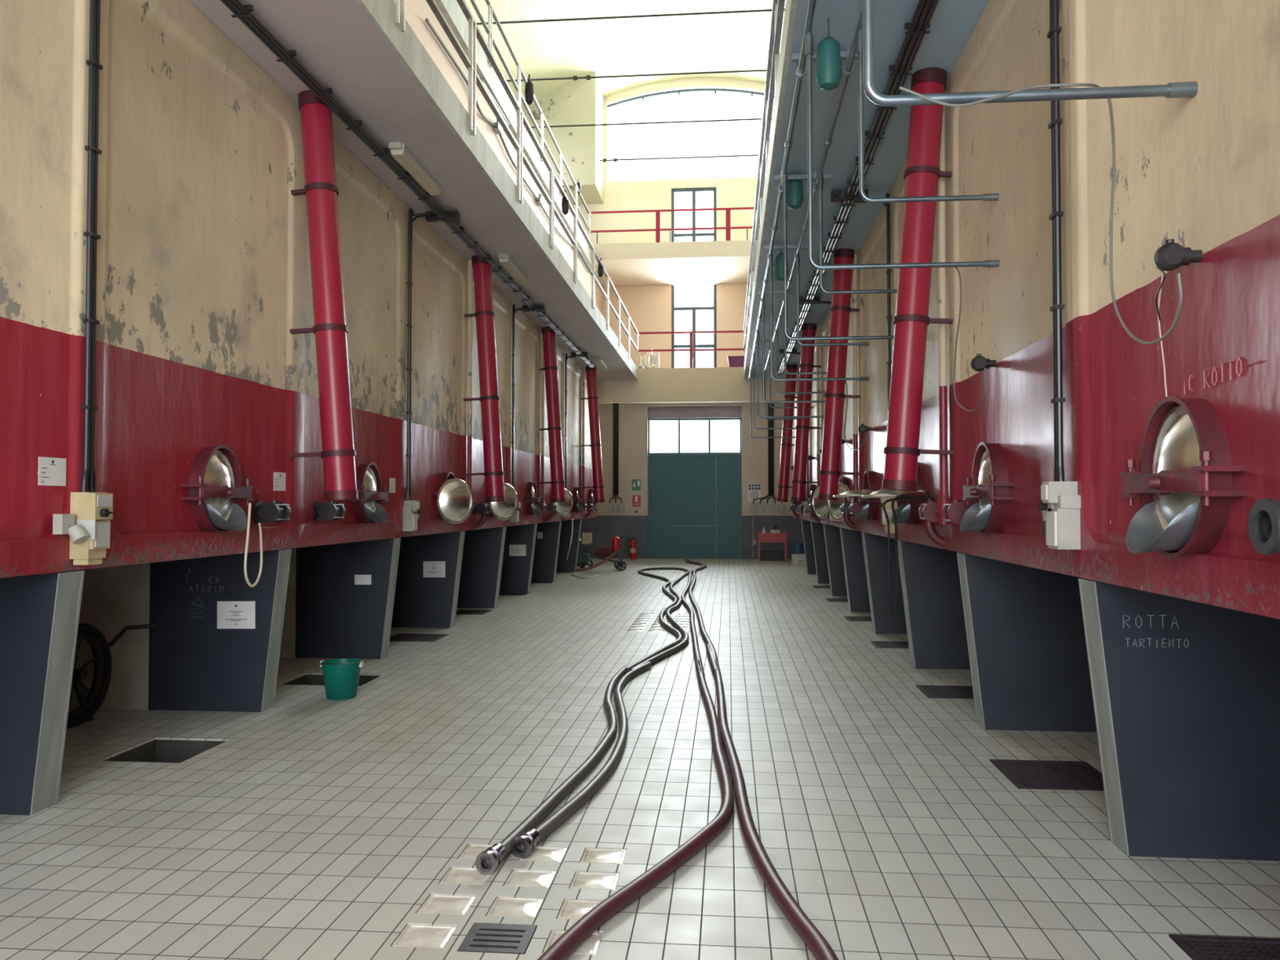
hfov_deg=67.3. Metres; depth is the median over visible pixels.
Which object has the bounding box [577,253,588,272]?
wall lamp
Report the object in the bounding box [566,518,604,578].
hanging cable
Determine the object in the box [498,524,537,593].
pier
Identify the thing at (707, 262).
balcony
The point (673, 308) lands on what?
window
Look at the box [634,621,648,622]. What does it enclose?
block
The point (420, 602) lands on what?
pier
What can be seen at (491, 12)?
gallery railing
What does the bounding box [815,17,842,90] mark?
lamp
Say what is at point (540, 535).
notice
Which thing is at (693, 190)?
window
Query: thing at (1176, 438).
wine vat
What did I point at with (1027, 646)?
pier
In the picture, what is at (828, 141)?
pipe
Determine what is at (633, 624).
block
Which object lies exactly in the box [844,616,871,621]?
floor grate
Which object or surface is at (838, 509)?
wine vat
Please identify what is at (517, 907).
block
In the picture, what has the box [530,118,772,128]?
rod
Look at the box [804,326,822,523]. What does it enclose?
wine vat
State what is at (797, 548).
drum
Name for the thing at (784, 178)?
pipe
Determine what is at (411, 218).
cable conduit
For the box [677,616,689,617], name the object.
block
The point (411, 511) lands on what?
switch box
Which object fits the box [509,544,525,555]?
notice
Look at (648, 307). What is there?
wall
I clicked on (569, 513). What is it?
switch box
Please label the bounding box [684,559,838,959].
hose
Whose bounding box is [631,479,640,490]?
safety sign
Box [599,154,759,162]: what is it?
rod
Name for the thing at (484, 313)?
pipe
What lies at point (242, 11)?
pipe
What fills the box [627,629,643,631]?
block
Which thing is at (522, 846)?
hose
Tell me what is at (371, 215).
wine vat
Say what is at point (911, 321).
pipe
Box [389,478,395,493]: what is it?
card
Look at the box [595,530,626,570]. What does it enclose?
pump
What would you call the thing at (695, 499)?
door
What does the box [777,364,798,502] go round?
pipe
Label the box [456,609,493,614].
floor grating
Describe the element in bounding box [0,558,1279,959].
floor
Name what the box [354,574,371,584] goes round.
notice
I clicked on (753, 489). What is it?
notice
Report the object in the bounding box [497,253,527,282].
lamp
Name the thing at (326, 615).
pier
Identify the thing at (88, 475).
cable conduit
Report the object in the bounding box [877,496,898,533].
switch box
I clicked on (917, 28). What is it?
pipe
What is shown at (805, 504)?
switch box
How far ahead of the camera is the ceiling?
24.51 m
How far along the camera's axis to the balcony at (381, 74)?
8.07 m
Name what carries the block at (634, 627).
in the floor at (320, 828)
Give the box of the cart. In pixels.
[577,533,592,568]
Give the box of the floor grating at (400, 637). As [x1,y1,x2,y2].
[389,633,448,641]
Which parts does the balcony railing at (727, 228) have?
post, rail, rail, post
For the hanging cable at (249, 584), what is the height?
0.554 m
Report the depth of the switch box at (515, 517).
14.74 m
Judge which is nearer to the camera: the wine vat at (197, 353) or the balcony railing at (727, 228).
the wine vat at (197, 353)
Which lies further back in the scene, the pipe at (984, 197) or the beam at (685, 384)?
the beam at (685, 384)
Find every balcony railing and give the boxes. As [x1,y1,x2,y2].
[591,207,759,244]
[639,330,743,367]
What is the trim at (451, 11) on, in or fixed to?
attached to the wall at (416, 11)
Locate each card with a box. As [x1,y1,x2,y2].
[38,456,66,485]
[273,471,285,490]
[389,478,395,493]
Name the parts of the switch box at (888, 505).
plate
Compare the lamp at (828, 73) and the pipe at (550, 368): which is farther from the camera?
the pipe at (550, 368)
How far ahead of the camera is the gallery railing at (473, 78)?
10.44 m
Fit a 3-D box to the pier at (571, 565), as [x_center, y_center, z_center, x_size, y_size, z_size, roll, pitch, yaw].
[-2.806,1.497,22.012,2.953,1.205,0.190,0,-1,5]
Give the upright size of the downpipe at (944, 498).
3.280 m
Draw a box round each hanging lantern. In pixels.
[524,74,533,105]
[561,189,568,214]
[576,178,581,193]
[597,257,603,277]
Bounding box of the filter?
[638,348,658,368]
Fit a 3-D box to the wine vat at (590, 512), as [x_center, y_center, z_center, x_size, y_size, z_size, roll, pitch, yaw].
[-2.574,-0.811,23.344,3.083,3.466,2.429,0,-1,5]
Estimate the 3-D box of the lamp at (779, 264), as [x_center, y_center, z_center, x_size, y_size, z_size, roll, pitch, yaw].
[1.714,-2.629,11.661,0.170,0.422,0.170,0,-1,5]
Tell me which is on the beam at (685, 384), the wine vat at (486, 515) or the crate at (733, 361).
the crate at (733, 361)
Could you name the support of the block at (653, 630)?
in the floor at (320, 828)
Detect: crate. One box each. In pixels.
[727,355,744,367]
[791,554,805,564]
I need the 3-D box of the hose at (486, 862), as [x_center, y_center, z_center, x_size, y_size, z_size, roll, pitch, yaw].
[0.051,1.841,13.377,1.149,0.093,18.765,0,-1,3]
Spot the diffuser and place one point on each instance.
(602, 363)
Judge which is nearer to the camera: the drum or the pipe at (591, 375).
the pipe at (591, 375)
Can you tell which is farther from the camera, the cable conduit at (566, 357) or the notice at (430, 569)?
the cable conduit at (566, 357)
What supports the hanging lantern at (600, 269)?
hanging from the gallery railing at (473, 78)
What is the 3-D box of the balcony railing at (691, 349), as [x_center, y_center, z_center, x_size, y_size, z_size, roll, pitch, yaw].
[1.304,-3.300,24.382,2.670,0.935,0.070,0,-1,5]
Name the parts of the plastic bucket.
handle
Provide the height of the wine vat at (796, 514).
3.466 m
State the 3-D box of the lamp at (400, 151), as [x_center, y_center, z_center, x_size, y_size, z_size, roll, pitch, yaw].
[-2.064,-2.864,8.904,0.140,0.090,1.180,0,-1,5]
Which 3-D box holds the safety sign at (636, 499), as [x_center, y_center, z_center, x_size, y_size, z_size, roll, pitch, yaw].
[-0.102,0.594,27.415,0.240,0.320,0.004,0,-1,5]
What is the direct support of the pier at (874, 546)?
on the floor at (320, 828)
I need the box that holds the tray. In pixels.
[770,529,779,533]
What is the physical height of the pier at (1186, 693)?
1.205 m
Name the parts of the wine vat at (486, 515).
hatch lid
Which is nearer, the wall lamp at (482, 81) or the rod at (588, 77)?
the wall lamp at (482, 81)
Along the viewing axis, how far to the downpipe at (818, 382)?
16.86 m
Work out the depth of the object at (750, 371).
21.29 m
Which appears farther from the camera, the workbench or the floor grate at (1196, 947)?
the workbench
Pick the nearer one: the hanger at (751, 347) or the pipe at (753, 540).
the hanger at (751, 347)
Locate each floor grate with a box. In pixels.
[812,585,830,588]
[825,598,848,601]
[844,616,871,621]
[870,640,908,648]
[915,684,973,698]
[989,759,1104,791]
[1168,933,1279,959]
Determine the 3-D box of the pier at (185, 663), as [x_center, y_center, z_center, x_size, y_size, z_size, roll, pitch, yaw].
[-4.145,1.132,7.386,2.953,1.205,0.192,0,-1,5]
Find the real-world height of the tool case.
0.210 m
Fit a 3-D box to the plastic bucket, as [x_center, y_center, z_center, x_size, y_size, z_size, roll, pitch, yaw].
[-2.394,1.593,7.708,0.344,0.300,0.330,0,-1,5]
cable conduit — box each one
[80,0,102,492]
[405,208,431,499]
[511,304,528,488]
[564,353,577,488]
[606,403,624,514]
[750,403,784,515]
[792,352,808,497]
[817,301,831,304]
[853,192,892,421]
[1047,0,1065,481]
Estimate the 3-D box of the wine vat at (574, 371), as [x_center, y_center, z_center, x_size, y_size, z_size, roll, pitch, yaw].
[-2.796,-0.871,20.925,3.083,3.466,2.429,0,-1,5]
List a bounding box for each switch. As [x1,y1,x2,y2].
[99,508,112,516]
[417,510,420,524]
[1038,502,1047,535]
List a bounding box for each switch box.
[53,492,113,564]
[402,500,420,531]
[510,502,520,522]
[563,511,570,517]
[802,500,809,516]
[828,511,837,520]
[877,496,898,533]
[1038,481,1080,549]
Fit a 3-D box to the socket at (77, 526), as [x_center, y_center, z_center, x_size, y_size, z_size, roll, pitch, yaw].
[-2.837,0.246,4.809,0.133,0.152,0.110,0,-1,5]
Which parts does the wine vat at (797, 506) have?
drip spout, tank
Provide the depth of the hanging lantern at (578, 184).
22.70 m
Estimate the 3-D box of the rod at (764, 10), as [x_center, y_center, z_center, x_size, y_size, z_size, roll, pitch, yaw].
[0.849,-9.123,18.834,10.900,0.044,0.044,0,-1,5]
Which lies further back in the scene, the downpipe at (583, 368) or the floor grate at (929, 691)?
the downpipe at (583, 368)
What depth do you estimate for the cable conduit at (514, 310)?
14.84 m
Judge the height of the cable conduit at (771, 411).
3.440 m
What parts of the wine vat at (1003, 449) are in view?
drip spout, hatch lid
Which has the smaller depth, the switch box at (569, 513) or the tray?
the switch box at (569, 513)
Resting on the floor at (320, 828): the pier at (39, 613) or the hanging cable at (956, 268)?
the pier at (39, 613)
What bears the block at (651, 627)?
in the floor at (320, 828)
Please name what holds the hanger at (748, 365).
attached to the gallery
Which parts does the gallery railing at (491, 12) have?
post, post, post, post, post, post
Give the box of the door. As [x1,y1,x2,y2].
[648,406,742,558]
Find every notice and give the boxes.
[217,601,255,628]
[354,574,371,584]
[422,561,445,577]
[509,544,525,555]
[537,532,542,538]
[747,483,760,501]
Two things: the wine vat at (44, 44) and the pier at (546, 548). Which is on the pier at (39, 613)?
the wine vat at (44, 44)
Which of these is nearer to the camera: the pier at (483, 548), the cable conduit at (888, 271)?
the cable conduit at (888, 271)
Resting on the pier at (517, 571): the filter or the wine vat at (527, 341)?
the wine vat at (527, 341)
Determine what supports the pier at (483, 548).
on the floor at (320, 828)
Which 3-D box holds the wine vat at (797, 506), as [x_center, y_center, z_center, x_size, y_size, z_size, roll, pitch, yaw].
[4.845,-0.887,20.286,3.083,3.466,2.459,0,-1,5]
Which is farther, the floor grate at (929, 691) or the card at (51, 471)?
the floor grate at (929, 691)
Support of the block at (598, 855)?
in the floor at (320, 828)
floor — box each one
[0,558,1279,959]
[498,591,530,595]
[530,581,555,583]
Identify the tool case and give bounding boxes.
[771,524,778,529]
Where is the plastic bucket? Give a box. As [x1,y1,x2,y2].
[319,658,363,700]
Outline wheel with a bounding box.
[66,622,157,727]
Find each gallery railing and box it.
[393,0,639,372]
[470,0,591,248]
[743,0,785,356]
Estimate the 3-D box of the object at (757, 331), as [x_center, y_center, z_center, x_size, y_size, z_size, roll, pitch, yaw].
[2.575,-1.803,16.283,1.189,1.522,0.048,0,-1,5]
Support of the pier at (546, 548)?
on the floor at (320, 828)
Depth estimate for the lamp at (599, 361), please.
20.93 m
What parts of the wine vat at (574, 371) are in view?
drip spout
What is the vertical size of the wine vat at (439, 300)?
3.466 m
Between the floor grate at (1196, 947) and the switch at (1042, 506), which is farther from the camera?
the switch at (1042, 506)
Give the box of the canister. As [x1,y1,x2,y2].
[611,536,619,550]
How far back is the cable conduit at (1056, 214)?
4.65 m
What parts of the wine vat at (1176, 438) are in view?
drip spout, hatch lid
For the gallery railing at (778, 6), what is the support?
attached to the gallery
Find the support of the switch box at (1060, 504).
attached to the wine vat at (1003, 449)
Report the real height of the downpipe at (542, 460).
3.280 m
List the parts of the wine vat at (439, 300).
hatch lid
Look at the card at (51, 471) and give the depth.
4.79 m
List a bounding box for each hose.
[475,567,688,875]
[510,565,706,858]
[537,563,734,959]
[576,550,617,571]
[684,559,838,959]
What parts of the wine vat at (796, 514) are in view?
tank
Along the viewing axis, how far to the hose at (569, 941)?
4.09 m
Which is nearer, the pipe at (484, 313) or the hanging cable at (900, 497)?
the hanging cable at (900, 497)
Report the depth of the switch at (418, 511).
10.02 m
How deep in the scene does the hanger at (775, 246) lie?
11.48 m
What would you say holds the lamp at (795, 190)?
hanging from the gallery
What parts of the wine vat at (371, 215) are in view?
hatch lid, drip spout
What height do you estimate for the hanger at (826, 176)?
0.195 m
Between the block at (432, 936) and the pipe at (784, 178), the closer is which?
the block at (432, 936)
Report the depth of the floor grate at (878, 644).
10.62 m
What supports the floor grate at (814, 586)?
on the floor at (320, 828)
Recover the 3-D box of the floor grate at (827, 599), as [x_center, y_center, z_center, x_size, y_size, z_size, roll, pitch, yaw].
[3.279,1.950,15.492,0.530,0.034,0.550,0,-1,5]
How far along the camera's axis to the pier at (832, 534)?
16.24 m
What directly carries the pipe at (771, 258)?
attached to the pipe at (811, 5)
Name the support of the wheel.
on the floor at (320, 828)
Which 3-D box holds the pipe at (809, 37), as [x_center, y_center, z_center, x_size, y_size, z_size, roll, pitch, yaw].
[1.630,-2.061,5.949,1.189,1.522,0.048,0,-1,5]
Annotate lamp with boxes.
[388,142,443,195]
[480,79,509,125]
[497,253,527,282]
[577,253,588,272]
[595,357,608,368]
[774,248,788,280]
[786,180,803,209]
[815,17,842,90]
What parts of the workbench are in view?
leg, drawer, leg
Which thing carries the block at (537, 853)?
in the floor at (320, 828)
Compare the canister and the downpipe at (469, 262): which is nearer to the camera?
the downpipe at (469, 262)
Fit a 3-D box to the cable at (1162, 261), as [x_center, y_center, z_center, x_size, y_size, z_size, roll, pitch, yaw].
[1.807,-0.667,3.345,0.026,0.182,0.268,-1,-2,24]
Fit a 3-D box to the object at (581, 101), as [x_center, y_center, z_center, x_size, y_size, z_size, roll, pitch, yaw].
[-2.494,-9.547,27.035,2.750,3.137,1.700,0,-1,5]
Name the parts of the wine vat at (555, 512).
hatch lid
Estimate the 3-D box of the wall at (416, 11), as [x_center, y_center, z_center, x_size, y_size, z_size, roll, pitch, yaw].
[-3.822,-4.490,12.667,2.700,2.770,30.300,0,-1,5]
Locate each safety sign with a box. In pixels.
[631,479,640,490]
[632,495,640,506]
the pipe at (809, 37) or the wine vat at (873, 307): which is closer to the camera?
the pipe at (809, 37)
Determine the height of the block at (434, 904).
0.054 m
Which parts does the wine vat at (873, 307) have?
hatch lid, drip spout, tank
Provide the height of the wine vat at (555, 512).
3.466 m
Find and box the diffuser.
[595,360,607,368]
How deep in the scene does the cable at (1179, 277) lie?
3.46 m
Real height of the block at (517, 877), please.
0.054 m
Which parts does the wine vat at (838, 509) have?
hatch lid, tank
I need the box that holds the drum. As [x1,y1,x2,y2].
[791,542,804,554]
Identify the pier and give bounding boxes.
[0,570,84,815]
[70,549,291,712]
[280,537,400,658]
[391,531,465,627]
[457,526,506,608]
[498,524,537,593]
[531,520,561,582]
[555,519,582,572]
[800,519,816,574]
[810,521,829,583]
[822,524,847,595]
[839,527,870,612]
[861,532,906,634]
[897,539,970,669]
[956,552,1097,732]
[1078,577,1279,861]
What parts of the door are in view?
panel, panel, panel, panel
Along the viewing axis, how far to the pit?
6.34 m
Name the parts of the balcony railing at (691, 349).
rail, rail, post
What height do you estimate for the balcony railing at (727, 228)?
0.835 m
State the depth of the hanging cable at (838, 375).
12.15 m
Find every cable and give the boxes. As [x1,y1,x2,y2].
[244,502,262,586]
[424,17,573,249]
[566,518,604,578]
[838,375,866,450]
[882,495,934,617]
[899,83,1182,344]
[953,266,986,411]
[1155,260,1165,320]
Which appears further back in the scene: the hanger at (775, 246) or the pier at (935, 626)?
the hanger at (775, 246)
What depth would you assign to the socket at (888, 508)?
9.20 m
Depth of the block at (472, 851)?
4.30 m
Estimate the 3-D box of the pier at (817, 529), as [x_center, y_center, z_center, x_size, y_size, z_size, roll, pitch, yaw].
[4.796,1.415,18.706,2.903,1.205,0.190,0,-1,5]
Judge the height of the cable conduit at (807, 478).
3.030 m
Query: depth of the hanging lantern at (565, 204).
13.61 m
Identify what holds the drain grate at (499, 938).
on the floor at (320, 828)
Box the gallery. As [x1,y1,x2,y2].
[743,0,988,379]
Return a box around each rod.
[476,8,785,25]
[506,69,766,81]
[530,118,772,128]
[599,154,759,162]
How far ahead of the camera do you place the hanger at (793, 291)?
13.93 m
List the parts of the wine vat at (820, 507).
hatch lid, tank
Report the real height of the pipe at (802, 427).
3.096 m
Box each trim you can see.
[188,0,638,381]
[435,0,604,288]
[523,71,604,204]
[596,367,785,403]
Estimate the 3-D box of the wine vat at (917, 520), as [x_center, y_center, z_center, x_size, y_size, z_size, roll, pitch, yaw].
[3.556,-1.191,8.107,3.430,3.466,2.459,0,-1,5]
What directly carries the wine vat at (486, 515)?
on the pier at (483, 548)
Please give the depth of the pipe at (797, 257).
11.36 m
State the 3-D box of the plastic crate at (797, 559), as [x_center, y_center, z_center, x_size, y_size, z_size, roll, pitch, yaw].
[4.066,2.035,24.635,0.340,0.260,0.308,0,-1,5]
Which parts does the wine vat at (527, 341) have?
hatch lid, drip spout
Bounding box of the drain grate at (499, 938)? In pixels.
[457,922,537,954]
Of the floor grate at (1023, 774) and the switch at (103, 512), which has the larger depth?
the floor grate at (1023, 774)
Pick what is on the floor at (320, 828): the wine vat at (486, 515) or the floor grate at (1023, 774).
the floor grate at (1023, 774)
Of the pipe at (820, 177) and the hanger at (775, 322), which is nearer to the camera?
the pipe at (820, 177)
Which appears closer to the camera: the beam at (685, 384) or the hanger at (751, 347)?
the hanger at (751, 347)
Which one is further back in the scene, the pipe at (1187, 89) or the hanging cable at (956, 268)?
the hanging cable at (956, 268)
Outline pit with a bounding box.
[103,674,380,763]
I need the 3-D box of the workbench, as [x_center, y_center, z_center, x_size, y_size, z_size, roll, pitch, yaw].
[3.618,1.828,26.328,0.840,0.760,0.590,0,-1,5]
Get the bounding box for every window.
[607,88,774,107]
[671,186,716,242]
[671,284,716,368]
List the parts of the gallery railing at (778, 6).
post, post, post, post, post, post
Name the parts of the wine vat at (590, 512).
drip spout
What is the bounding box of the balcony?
[590,240,755,286]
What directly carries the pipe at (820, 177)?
attached to the pipe at (828, 141)
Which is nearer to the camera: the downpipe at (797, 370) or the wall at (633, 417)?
the downpipe at (797, 370)
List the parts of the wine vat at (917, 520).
hatch lid, drip spout, tank, lever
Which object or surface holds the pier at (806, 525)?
on the floor at (320, 828)
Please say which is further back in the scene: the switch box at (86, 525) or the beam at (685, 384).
the beam at (685, 384)
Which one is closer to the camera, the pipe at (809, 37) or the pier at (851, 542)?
the pipe at (809, 37)
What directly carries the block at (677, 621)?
in the floor at (320, 828)
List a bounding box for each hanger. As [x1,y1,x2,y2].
[747,362,769,371]
[750,344,775,354]
[753,320,783,332]
[757,288,795,302]
[764,241,808,258]
[773,170,832,192]
[791,45,857,77]
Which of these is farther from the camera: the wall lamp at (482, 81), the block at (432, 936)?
the wall lamp at (482, 81)
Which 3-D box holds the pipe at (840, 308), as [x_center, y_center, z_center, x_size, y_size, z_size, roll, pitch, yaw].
[2.452,-1.294,11.862,0.513,3.097,0.254,0,-1,5]
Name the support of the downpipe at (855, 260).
attached to the gallery
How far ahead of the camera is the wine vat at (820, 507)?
15.94 m
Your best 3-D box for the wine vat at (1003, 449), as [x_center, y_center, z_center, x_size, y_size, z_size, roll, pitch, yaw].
[3.505,-1.252,5.652,3.083,3.466,2.459,0,-1,5]
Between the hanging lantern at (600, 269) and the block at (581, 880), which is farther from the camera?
the hanging lantern at (600, 269)
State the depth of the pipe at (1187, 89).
3.46 m
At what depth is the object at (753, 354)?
18.80 m
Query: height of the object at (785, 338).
1.112 m
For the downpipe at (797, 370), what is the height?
3.280 m
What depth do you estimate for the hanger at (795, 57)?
6.58 m
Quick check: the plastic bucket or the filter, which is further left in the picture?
the plastic bucket
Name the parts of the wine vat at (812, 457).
drip spout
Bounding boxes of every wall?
[405,0,601,313]
[571,78,803,559]
[601,283,752,368]
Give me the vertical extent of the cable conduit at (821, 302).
3.030 m
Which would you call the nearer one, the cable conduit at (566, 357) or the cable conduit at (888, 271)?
the cable conduit at (888, 271)
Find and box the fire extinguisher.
[627,536,636,559]
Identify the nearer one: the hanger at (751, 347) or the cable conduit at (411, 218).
the cable conduit at (411, 218)
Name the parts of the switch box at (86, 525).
plate, label plate, label plate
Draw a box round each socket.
[53,514,88,544]
[884,506,898,521]
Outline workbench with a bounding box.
[755,532,787,561]
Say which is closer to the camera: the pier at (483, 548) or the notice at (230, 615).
the notice at (230, 615)
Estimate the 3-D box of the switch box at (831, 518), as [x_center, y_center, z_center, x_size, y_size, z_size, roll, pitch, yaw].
[2.867,0.450,14.316,0.140,0.315,0.250,0,-1,5]
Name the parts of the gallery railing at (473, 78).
post, post, post, rail, post, post, post, post, post, post, post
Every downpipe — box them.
[466,260,474,515]
[540,330,544,512]
[581,367,585,503]
[796,365,799,502]
[816,325,820,487]
[852,253,858,515]
[935,92,950,524]
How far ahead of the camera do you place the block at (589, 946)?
3.40 m
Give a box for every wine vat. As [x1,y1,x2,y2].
[0,0,89,577]
[89,0,300,568]
[297,118,404,547]
[402,202,473,537]
[466,270,518,530]
[509,301,546,526]
[540,343,573,523]
[563,351,586,520]
[582,370,598,519]
[788,367,800,519]
[793,447,809,520]
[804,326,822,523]
[811,306,837,526]
[826,252,860,531]
[832,187,894,538]
[861,77,953,551]
[941,0,1075,576]
[1067,0,1279,619]
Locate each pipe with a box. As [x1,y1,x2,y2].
[220,0,594,367]
[288,89,358,501]
[462,255,505,502]
[538,326,565,502]
[580,365,604,502]
[747,0,816,383]
[752,515,755,557]
[760,8,862,382]
[768,254,869,381]
[777,0,939,376]
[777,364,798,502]
[782,172,893,340]
[791,323,821,501]
[795,253,869,346]
[805,28,999,270]
[817,170,897,294]
[817,248,860,500]
[856,28,999,203]
[862,0,1198,106]
[881,66,954,491]
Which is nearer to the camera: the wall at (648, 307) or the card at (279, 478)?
the card at (279, 478)
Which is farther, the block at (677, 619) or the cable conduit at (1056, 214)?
the block at (677, 619)
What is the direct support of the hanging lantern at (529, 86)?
hanging from the gallery railing at (473, 78)
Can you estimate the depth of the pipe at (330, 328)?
7.25 m
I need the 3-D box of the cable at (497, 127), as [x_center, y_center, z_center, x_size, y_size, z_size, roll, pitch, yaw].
[-2.009,-5.461,17.031,0.100,0.451,11.216,0,-1,5]
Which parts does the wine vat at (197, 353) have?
hatch lid, drip spout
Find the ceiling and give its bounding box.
[464,0,786,111]
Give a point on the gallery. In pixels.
(953, 22)
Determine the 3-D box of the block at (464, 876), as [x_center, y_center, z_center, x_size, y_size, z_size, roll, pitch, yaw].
[-0.724,1.678,4.012,0.185,0.054,0.185,0,-1,5]
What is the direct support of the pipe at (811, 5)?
attached to the hanger
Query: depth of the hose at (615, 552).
22.26 m
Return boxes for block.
[391,924,456,948]
[417,894,475,915]
[439,867,489,884]
[457,844,493,858]
[486,897,542,917]
[504,869,555,887]
[519,846,566,862]
[542,930,601,955]
[556,899,602,919]
[569,871,619,889]
[580,848,626,864]
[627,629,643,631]
[630,626,644,628]
[631,623,647,625]
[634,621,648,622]
[649,629,664,631]
[651,626,665,628]
[676,618,689,620]
[676,621,689,622]
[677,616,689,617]
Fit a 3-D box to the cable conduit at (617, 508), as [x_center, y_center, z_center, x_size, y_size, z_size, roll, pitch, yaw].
[-0.698,-0.731,27.434,0.495,3.430,0.140,0,-1,5]

